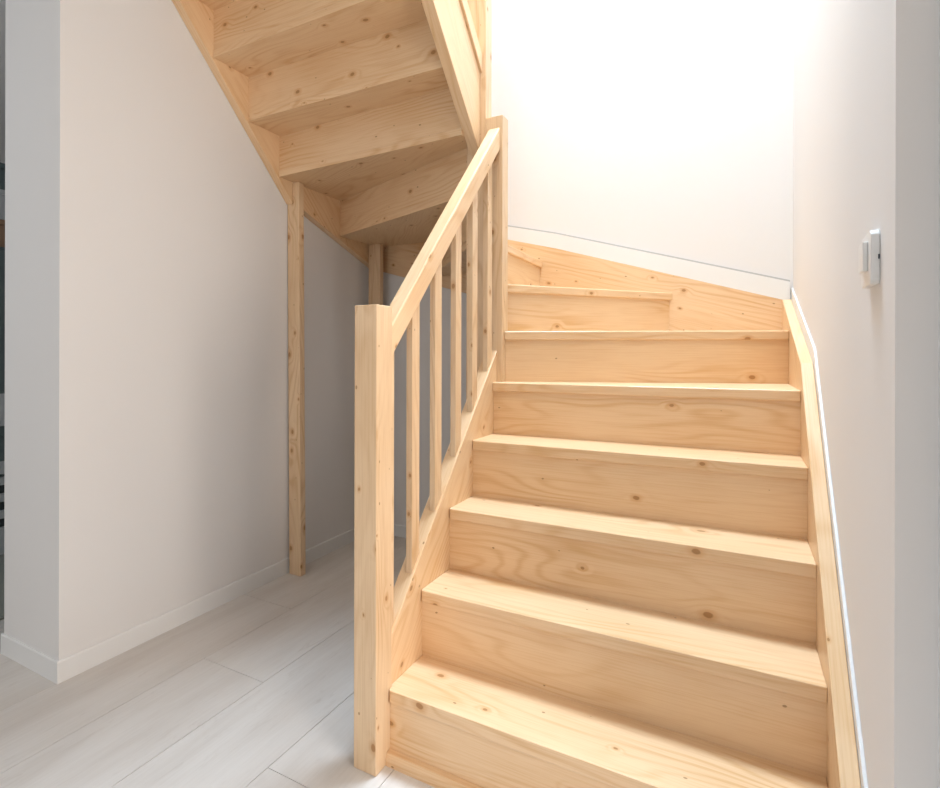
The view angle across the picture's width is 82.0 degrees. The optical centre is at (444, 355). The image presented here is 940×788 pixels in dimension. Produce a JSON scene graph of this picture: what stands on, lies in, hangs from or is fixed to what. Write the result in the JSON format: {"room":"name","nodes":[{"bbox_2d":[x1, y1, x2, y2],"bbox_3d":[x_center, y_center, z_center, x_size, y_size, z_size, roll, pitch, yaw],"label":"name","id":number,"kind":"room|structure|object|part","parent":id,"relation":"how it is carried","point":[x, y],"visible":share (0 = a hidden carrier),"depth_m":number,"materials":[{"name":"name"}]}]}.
{"room":"stairwell","nodes":[
{"label":"stairwell","id":0,"kind":"room"},
{"bbox_2d":[0,0,5,163],"bbox_3d":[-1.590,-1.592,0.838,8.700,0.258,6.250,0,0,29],"label":"wall","id":1,"kind":"structure","parent":0,"point":[2,2],"depth_m":2.86,"materials":[{"name":"white paint"}]},
{"bbox_2d":[4,0,368,660],"bbox_3d":[-1.010,-1.382,2.790,0.380,5.000,1.955,0,0,29],"label":"wall","id":2,"kind":"structure","parent":0,"point":[147,401],"depth_m":2.10,"materials":[{"name":"white paint"}]},
{"bbox_2d":[1,633,57,682],"bbox_3d":[-1.488,1.080,1.930,0.388,0.074,0.008,0,0,29],"label":"baseboard","id":3,"kind":"structure","parent":2,"relation":"attached to","point":[42,664],"depth_m":1.92,"materials":[{"name":"white wood"}]},
{"bbox_2d":[56,528,353,683],"bbox_3d":[-0.883,1.081,2.628,0.008,0.074,1.813,0,0,29],"label":"baseboard","id":4,"kind":"structure","parent":2,"relation":"attached to","point":[77,663],"depth_m":2.23,"materials":[{"name":"white wood"}]},
{"bbox_2d":[0,536,434,787],"bbox_3d":[-1.538,1.177,0.806,8.533,0.120,5.950,0,0,29],"label":"floor","id":5,"kind":"structure","parent":0,"point":[256,689],"depth_m":1.73,"materials":[{"name":"grey laminate"}]},
{"bbox_2d":[0,554,3,619],"bbox_3d":[-1.982,1.111,2.954,0.860,0.010,1.500,0,0,29],"label":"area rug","id":6,"kind":"object","parent":5,"relation":"on","point":[2,555],"visible":0.02,"depth_m":2.57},
{"bbox_2d":[0,247,4,554],"bbox_3d":[-2.553,0.254,3.350,0.515,1.720,1.150,0,0,29],"label":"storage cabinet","id":7,"kind":"object","parent":5,"relation":"on","point":[2,249],"visible":0.02,"depth_m":3.01,"materials":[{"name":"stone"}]},
{"bbox_2d":[0,518,3,526],"bbox_3d":[-2.618,0.941,3.208,0.400,0.046,0.660,0,0,29],"label":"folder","id":8,"kind":"object","parent":7,"relation":"on","point":[1,520],"visible":0.02,"depth_m":3.03,"materials":[{"name":"black"}]},
{"bbox_2d":[0,509,3,518],"bbox_3d":[-2.612,0.893,3.205,0.412,0.046,0.660,0,0,29],"label":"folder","id":9,"kind":"object","parent":8,"relation":"on","point":[1,511],"visible":0.02,"depth_m":3.02,"materials":[{"name":"grey"}]},
{"bbox_2d":[0,502,3,509],"bbox_3d":[-2.617,0.847,3.208,0.400,0.046,0.660,0,0,29],"label":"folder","id":10,"kind":"object","parent":9,"relation":"on","point":[1,503],"visible":0.02,"depth_m":3.03,"materials":[{"name":"black"}]},
{"bbox_2d":[0,493,3,501],"bbox_3d":[-2.612,0.799,3.205,0.412,0.046,0.660,0,0,29],"label":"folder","id":11,"kind":"object","parent":10,"relation":"on","point":[1,494],"visible":0.02,"depth_m":3.02,"materials":[{"name":"grey"}]},
{"bbox_2d":[0,485,3,492],"bbox_3d":[-2.617,0.752,3.208,0.400,0.046,0.660,0,0,29],"label":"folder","id":12,"kind":"object","parent":11,"relation":"on","point":[1,486],"visible":0.02,"depth_m":3.03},
{"bbox_2d":[0,475,4,484],"bbox_3d":[-2.612,0.706,3.205,0.412,0.046,0.660,0,0,29],"label":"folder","id":13,"kind":"object","parent":12,"relation":"on","point":[2,477],"visible":0.02,"depth_m":3.02,"materials":[{"name":"grey"}]},
{"bbox_2d":[0,219,4,246],"bbox_3d":[-2.600,-0.686,3.235,0.360,0.160,0.620,0,0,29],"label":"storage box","id":14,"kind":"object","parent":7,"relation":"on","point":[2,222],"visible":0.02,"depth_m":3.06,"materials":[{"name":"brown"}]},
{"bbox_2d":[0,189,4,219],"bbox_3d":[-2.623,-0.851,3.191,0.360,0.170,0.620,0,0,29],"label":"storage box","id":15,"kind":"object","parent":14,"relation":"on","point":[2,192],"visible":0.03,"depth_m":3.06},
{"bbox_2d":[0,162,4,189],"bbox_3d":[-2.589,-1.011,3.252,0.360,0.150,0.620,0,0,29],"label":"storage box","id":16,"kind":"object","parent":15,"relation":"on","point":[2,165],"visible":0.06,"depth_m":3.06,"materials":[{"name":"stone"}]},
{"bbox_2d":[0,461,4,473],"bbox_3d":[-2.350,0.630,3.239,0.020,0.070,1.150,0,0,29],"label":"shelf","id":17,"kind":"object","parent":7,"relation":"attached to","point":[2,463],"depth_m":3.01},
{"bbox_3d":[-2.348,-0.065,3.239,0.020,1.040,1.110,0,0,29],"label":"door","id":18,"kind":"part","parent":7,"relation":"part of","materials":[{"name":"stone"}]},
{"bbox_3d":[-2.460,0.305,2.998,0.015,0.180,0.080,0,0,29],"label":"handle","id":19,"kind":"part","parent":7,"relation":"part of","materials":[{"name":"silver metal"}]},
{"bbox_2d":[288,182,305,576],"bbox_3d":[-0.756,0.120,2.760,0.098,1.996,0.038,0,0,29],"label":"support post","id":20,"kind":"object","parent":5,"relation":"on","point":[296,368],"visible":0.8,"depth_m":2.74,"materials":[{"name":"brown wood"}]},
{"bbox_2d":[369,244,382,304],"bbox_3d":[-0.419,0.222,3.295,0.087,1.793,0.036,0,0,29],"label":"support post","id":21,"kind":"object","parent":5,"relation":"on","point":[375,250],"visible":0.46,"depth_m":3.27,"materials":[{"name":"brown wood"}]},
{"bbox_2d":[172,0,860,787],"bbox_3d":[0.129,-0.755,2.147,2.236,3.750,1.694,0,0,29],"label":"staircase","id":22,"kind":"structure","parent":5,"relation":"on","point":[624,574],"depth_m":1.72,"materials":[{"name":"beige wood"}]},
{"bbox_2d":[354,115,507,776],"bbox_3d":[0.007,0.080,1.835,0.075,2.080,0.891,0,0,30],"label":"balustrade","id":23,"kind":"object","parent":22,"relation":"attached to","point":[379,329],"visible":0.96,"depth_m":1.61,"materials":[{"name":"brown wood"}]},
{"bbox_3d":[-0.195,0.492,1.480,0.074,1.254,0.074,0,0,29],"label":"newel post","id":24,"kind":"part","parent":23,"relation":"part of","materials":[{"name":"brown wood"}]},
{"bbox_3d":[0.015,-0.449,1.839,0.050,0.920,0.755,0,0,29],"label":"handrail","id":25,"kind":"part","parent":23,"relation":"part of","materials":[{"name":"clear wood"}]},
{"bbox_3d":[0.213,-0.280,2.195,0.072,1.360,0.060,0,0,29],"label":"newel post","id":26,"kind":"part","parent":23,"relation":"part of","materials":[{"name":"brown wood"}]},
{"bbox_3d":[0.290,1.103,1.238,1.012,0.036,0.020,0,0,29],"label":"floor trim","id":27,"kind":"part","parent":22,"relation":"part of","materials":[{"name":"brown wood"}]},
{"bbox_3d":[0.144,-0.755,2.233,0.086,3.750,0.060,0,0,29],"label":"newel post","id":28,"kind":"part","parent":22,"relation":"part of","materials":[{"name":"brown wood"}]},
{"bbox_2d":[383,0,793,525],"bbox_3d":[0.683,-1.379,2.897,2.494,5.000,0.150,0,0,29],"label":"wall","id":29,"kind":"structure","parent":0,"point":[665,127],"depth_m":2.66,"materials":[{"name":"white paint"}]},
{"bbox_2d":[394,524,405,537],"bbox_3d":[0.024,1.083,3.162,1.074,0.074,0.008,0,0,29],"label":"baseboard","id":30,"kind":"structure","parent":29,"relation":"attached to","point":[399,530],"depth_m":3.32,"materials":[{"name":"white wood"}]},
{"bbox_2d":[508,225,789,299],"bbox_3d":[0.550,-0.602,2.877,2.182,0.733,0.011,0,0,29],"label":"trim","id":31,"kind":"structure","parent":29,"relation":"attached to","point":[757,284],"depth_m":2.60,"materials":[{"name":"white wood"}]},
{"bbox_2d":[793,0,938,787],"bbox_3d":[1.131,-1.377,1.579,0.050,5.000,1.739,0,0,29],"label":"wall","id":32,"kind":"structure","parent":0,"point":[866,78],"depth_m":0.92,"materials":[{"name":"white paint"}]},
{"bbox_2d":[791,288,867,787],"bbox_3d":[1.113,0.347,1.611,0.006,1.283,1.695,0,0,29],"label":"trim","id":33,"kind":"structure","parent":32,"relation":"attached to","point":[810,344],"depth_m":1.27,"materials":[{"name":"white wood"}]},
{"bbox_2d":[858,230,879,288],"bbox_3d":[0.749,-0.168,0.954,0.020,0.093,0.084,0,0,29],"label":"wall thermostat","id":34,"kind":"object","parent":32,"relation":"attached to","point":[869,249],"visible":1,"depth_m":0.93,"materials":[{"name":"white plastic"}]},
{"bbox_3d":[1.753,-0.166,0.335,2.040,2.580,0.150,0,0,29],"label":"wall","id":35,"kind":"structure","parent":0,"visible":0},
{"bbox_2d":[938,0,939,787],"bbox_3d":[0.843,-0.168,0.898,0.098,2.580,0.430,0,0,29],"label":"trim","id":36,"kind":"structure","parent":35,"relation":"attached to","point":[939,0],"depth_m":0.80,"materials":[{"name":"white"}]}
]}

